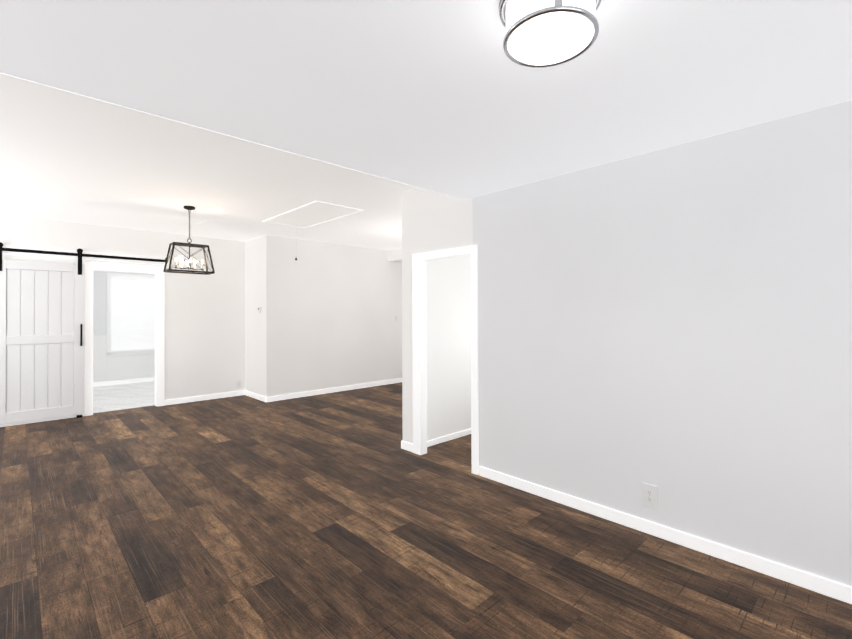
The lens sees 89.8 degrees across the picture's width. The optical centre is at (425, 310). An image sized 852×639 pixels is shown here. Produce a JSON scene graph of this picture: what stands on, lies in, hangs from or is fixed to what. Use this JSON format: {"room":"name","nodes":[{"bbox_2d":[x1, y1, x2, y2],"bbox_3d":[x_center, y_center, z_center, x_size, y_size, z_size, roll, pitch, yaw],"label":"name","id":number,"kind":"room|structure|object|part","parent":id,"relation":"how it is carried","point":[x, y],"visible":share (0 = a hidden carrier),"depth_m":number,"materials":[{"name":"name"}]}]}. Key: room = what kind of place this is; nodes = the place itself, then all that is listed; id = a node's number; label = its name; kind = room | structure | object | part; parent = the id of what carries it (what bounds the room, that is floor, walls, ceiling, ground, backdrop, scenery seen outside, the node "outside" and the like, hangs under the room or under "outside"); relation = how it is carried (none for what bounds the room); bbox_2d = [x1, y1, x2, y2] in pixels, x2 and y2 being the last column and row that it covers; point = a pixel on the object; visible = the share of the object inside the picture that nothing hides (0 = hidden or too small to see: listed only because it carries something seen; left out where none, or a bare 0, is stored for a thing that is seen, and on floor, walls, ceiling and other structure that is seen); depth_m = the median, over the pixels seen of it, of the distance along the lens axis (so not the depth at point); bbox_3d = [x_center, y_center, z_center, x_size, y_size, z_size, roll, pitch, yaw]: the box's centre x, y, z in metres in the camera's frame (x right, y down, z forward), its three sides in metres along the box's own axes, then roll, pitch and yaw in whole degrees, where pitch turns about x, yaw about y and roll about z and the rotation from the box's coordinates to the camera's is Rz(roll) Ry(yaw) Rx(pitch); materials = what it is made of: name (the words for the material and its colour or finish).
{"room":"empty living room","nodes":[
{"label":"empty living room","id":0,"kind":"room"},
{"bbox_2d":[0,214,244,399],"bbox_3d":[-5.068,0.071,5.781,5.120,2.800,0.120,0,-1,-44],"label":"wall","id":1,"kind":"structure","parent":0,"point":[204,334],"depth_m":6.87,"materials":[{"name":"paint"}]},
{"bbox_2d":[0,414,83,426],"bbox_3d":[-5.764,1.426,5.006,2.750,0.082,0.013,0,-1,-44],"label":"baseboard","id":2,"kind":"structure","parent":1,"relation":"attached to","point":[5,425],"depth_m":5.63,"materials":[{"name":"white wood"}]},
{"bbox_2d":[0,242,165,424],"bbox_3d":[-4.709,0.289,5.955,1.934,2.294,0.079,0,-1,-44],"label":"barn door","id":3,"kind":"structure","parent":1,"relation":"in","point":[42,340],"depth_m":5.63,"materials":[{"name":"white wood"}]},
{"bbox_3d":[-4.726,-0.786,5.976,1.934,0.070,0.043,0,-1,-44],"label":"barn door rail","id":4,"kind":"part","parent":3,"relation":"part of","materials":[{"name":"black metal"}]},
{"bbox_2d":[164,390,243,404],"bbox_3d":[-3.616,1.434,7.065,1.240,0.082,0.013,0,-1,-44],"label":"baseboard","id":5,"kind":"structure","parent":1,"relation":"attached to","point":[237,393],"depth_m":7.01,"materials":[{"name":"white wood"}]},
{"bbox_2d":[93,271,154,356],"bbox_3d":[-6.141,0.097,8.866,3.200,2.800,0.120,0,-1,-44],"label":"wall","id":6,"kind":"structure","parent":0,"point":[99,303],"depth_m":8.47,"materials":[{"name":"paint"}]},
{"bbox_2d":[93,335,154,382],"bbox_3d":[-6.086,0.956,8.806,2.960,0.918,0.030,0,-1,-44],"label":"wall","id":7,"kind":"structure","parent":6,"relation":"attached to","point":[115,368],"depth_m":8.65,"materials":[{"name":"white paint"}]},
{"bbox_2d":[93,377,154,386],"bbox_3d":[-6.089,1.456,8.808,2.960,0.082,0.013,0,-1,-44],"label":"baseboard","id":8,"kind":"structure","parent":6,"relation":"attached to","point":[95,384],"depth_m":8.72,"materials":[{"name":"white wood"}]},
{"bbox_2d":[105,273,154,356],"bbox_3d":[-6.031,0.084,8.853,0.980,1.675,0.048,0,-1,-44],"label":"window","id":9,"kind":"structure","parent":6,"relation":"in","point":[130,314],"depth_m":8.79,"materials":[{"name":"white glass"}]},
{"bbox_2d":[0,75,413,249],"bbox_3d":[-2.051,-1.289,5.182,8.640,0.110,5.180,0,-1,-44],"label":"ceiling","id":10,"kind":"structure","parent":0,"point":[66,157],"depth_m":4.04,"materials":[{"name":"paint"}]},
{"bbox_2d":[163,206,214,274],"bbox_3d":[-2.807,-0.841,5.072,0.490,0.784,0.260,0,-1,-44],"label":"pendant lantern","id":11,"kind":"object","parent":10,"relation":"hanging from","point":[189,245],"visible":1,"depth_m":5.06,"materials":[{"name":"brown metal"}]},
{"bbox_2d":[197,200,363,229],"bbox_3d":[-2.012,-1.227,5.672,1.235,0.016,2.325,0,-1,-44],"label":"attic hatch","id":12,"kind":"object","parent":10,"relation":"attached to","point":[314,213],"visible":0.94,"depth_m":5.62,"materials":[{"name":"paint"}]},
{"bbox_2d":[388,248,401,262],"bbox_3d":[-0.180,-1.105,8.649,0.900,0.220,0.740,0,-1,-44],"label":"soffit","id":13,"kind":"structure","parent":10,"relation":"attached to","point":[394,255],"depth_m":8.46,"materials":[{"name":"white paint"}]},
{"bbox_2d":[245,235,401,396],"bbox_3d":[-1.641,0.079,8.448,3.520,2.800,1.010,0,-1,-44],"label":"wall","id":14,"kind":"structure","parent":0,"point":[325,319],"depth_m":7.51,"materials":[{"name":"paint"}]},
{"bbox_2d":[244,390,263,400],"bbox_3d":[-2.863,1.432,7.166,0.013,0.082,0.870,0,-1,-44],"label":"baseboard","id":15,"kind":"structure","parent":14,"relation":"attached to","point":[247,393],"depth_m":7.19,"materials":[{"name":"white wood"}]},
{"bbox_2d":[264,378,401,401],"bbox_3d":[-1.330,1.433,8.024,3.413,0.082,0.013,0,-1,-44],"label":"baseboard","id":16,"kind":"structure","parent":14,"relation":"attached to","point":[316,392],"depth_m":7.62,"materials":[{"name":"white wood"}]},
{"bbox_2d":[0,381,851,638],"bbox_3d":[-1.377,1.497,4.468,8.640,0.102,13.040,0,-1,-44],"label":"floor","id":17,"kind":"structure","parent":0,"point":[339,515],"depth_m":2.59,"materials":[{"name":"brown wood"}]},
{"bbox_2d":[0,0,851,199],"bbox_3d":[0.198,-1.208,0.362,5.220,0.360,4.890,0,-1,-44],"label":"ceiling","id":18,"kind":"structure","parent":0,"point":[448,97],"depth_m":1.84,"materials":[{"name":"paint"}]},
{"bbox_2d":[0,73,463,200],"bbox_3d":[-1.475,-1.017,2.140,5.025,0.024,0.014,0,-1,-44],"label":"trim","id":19,"kind":"structure","parent":18,"relation":"attached to","point":[36,83],"depth_m":2.32,"materials":[{"name":"white wood"}]},
{"bbox_2d":[498,0,601,67],"bbox_3d":[0.406,-0.951,1.404,0.330,0.140,0.330,0,-1,-44],"label":"flush ceiling light","id":20,"kind":"object","parent":18,"relation":"attached to","point":[544,33],"visible":1,"depth_m":1.37,"materials":[{"name":"white glass"}]},
{"bbox_2d":[426,255,470,440],"bbox_3d":[1.086,0.048,5.675,3.420,2.800,0.140,0,-1,-44],"label":"wall","id":21,"kind":"structure","parent":0,"point":[448,282],"depth_m":4.75,"materials":[{"name":"paint"}]},
{"bbox_2d":[427,429,470,446],"bbox_3d":[0.444,1.415,4.938,1.480,0.060,0.013,0,-1,-44],"label":"baseboard","id":22,"kind":"structure","parent":21,"relation":"attached to","point":[466,432],"depth_m":4.74,"materials":[{"name":"white wood"}]},
{"bbox_2d":[402,100,851,586],"bbox_3d":[1.764,0.022,2.442,0.075,2.800,5.745,0,-1,-44],"label":"wall","id":23,"kind":"structure","parent":0,"point":[673,324],"depth_m":2.59,"materials":[{"name":"paint"}]},
{"bbox_2d":[642,483,656,508],"bbox_3d":[1.428,1.181,2.727,0.009,0.140,0.086,0,-1,-44],"label":"electrical outlet plate","id":24,"kind":"object","parent":23,"relation":"attached to","point":[649,491],"visible":1,"depth_m":2.73,"materials":[{"name":"white plastic"}]},
{"bbox_2d":[479,466,851,603],"bbox_3d":[2.043,1.378,2.082,0.013,0.082,4.560,0,-1,-44],"label":"baseboard","id":25,"kind":"structure","parent":23,"relation":"attached to","point":[822,585],"depth_m":2.55,"materials":[{"name":"white wood"}]}
]}

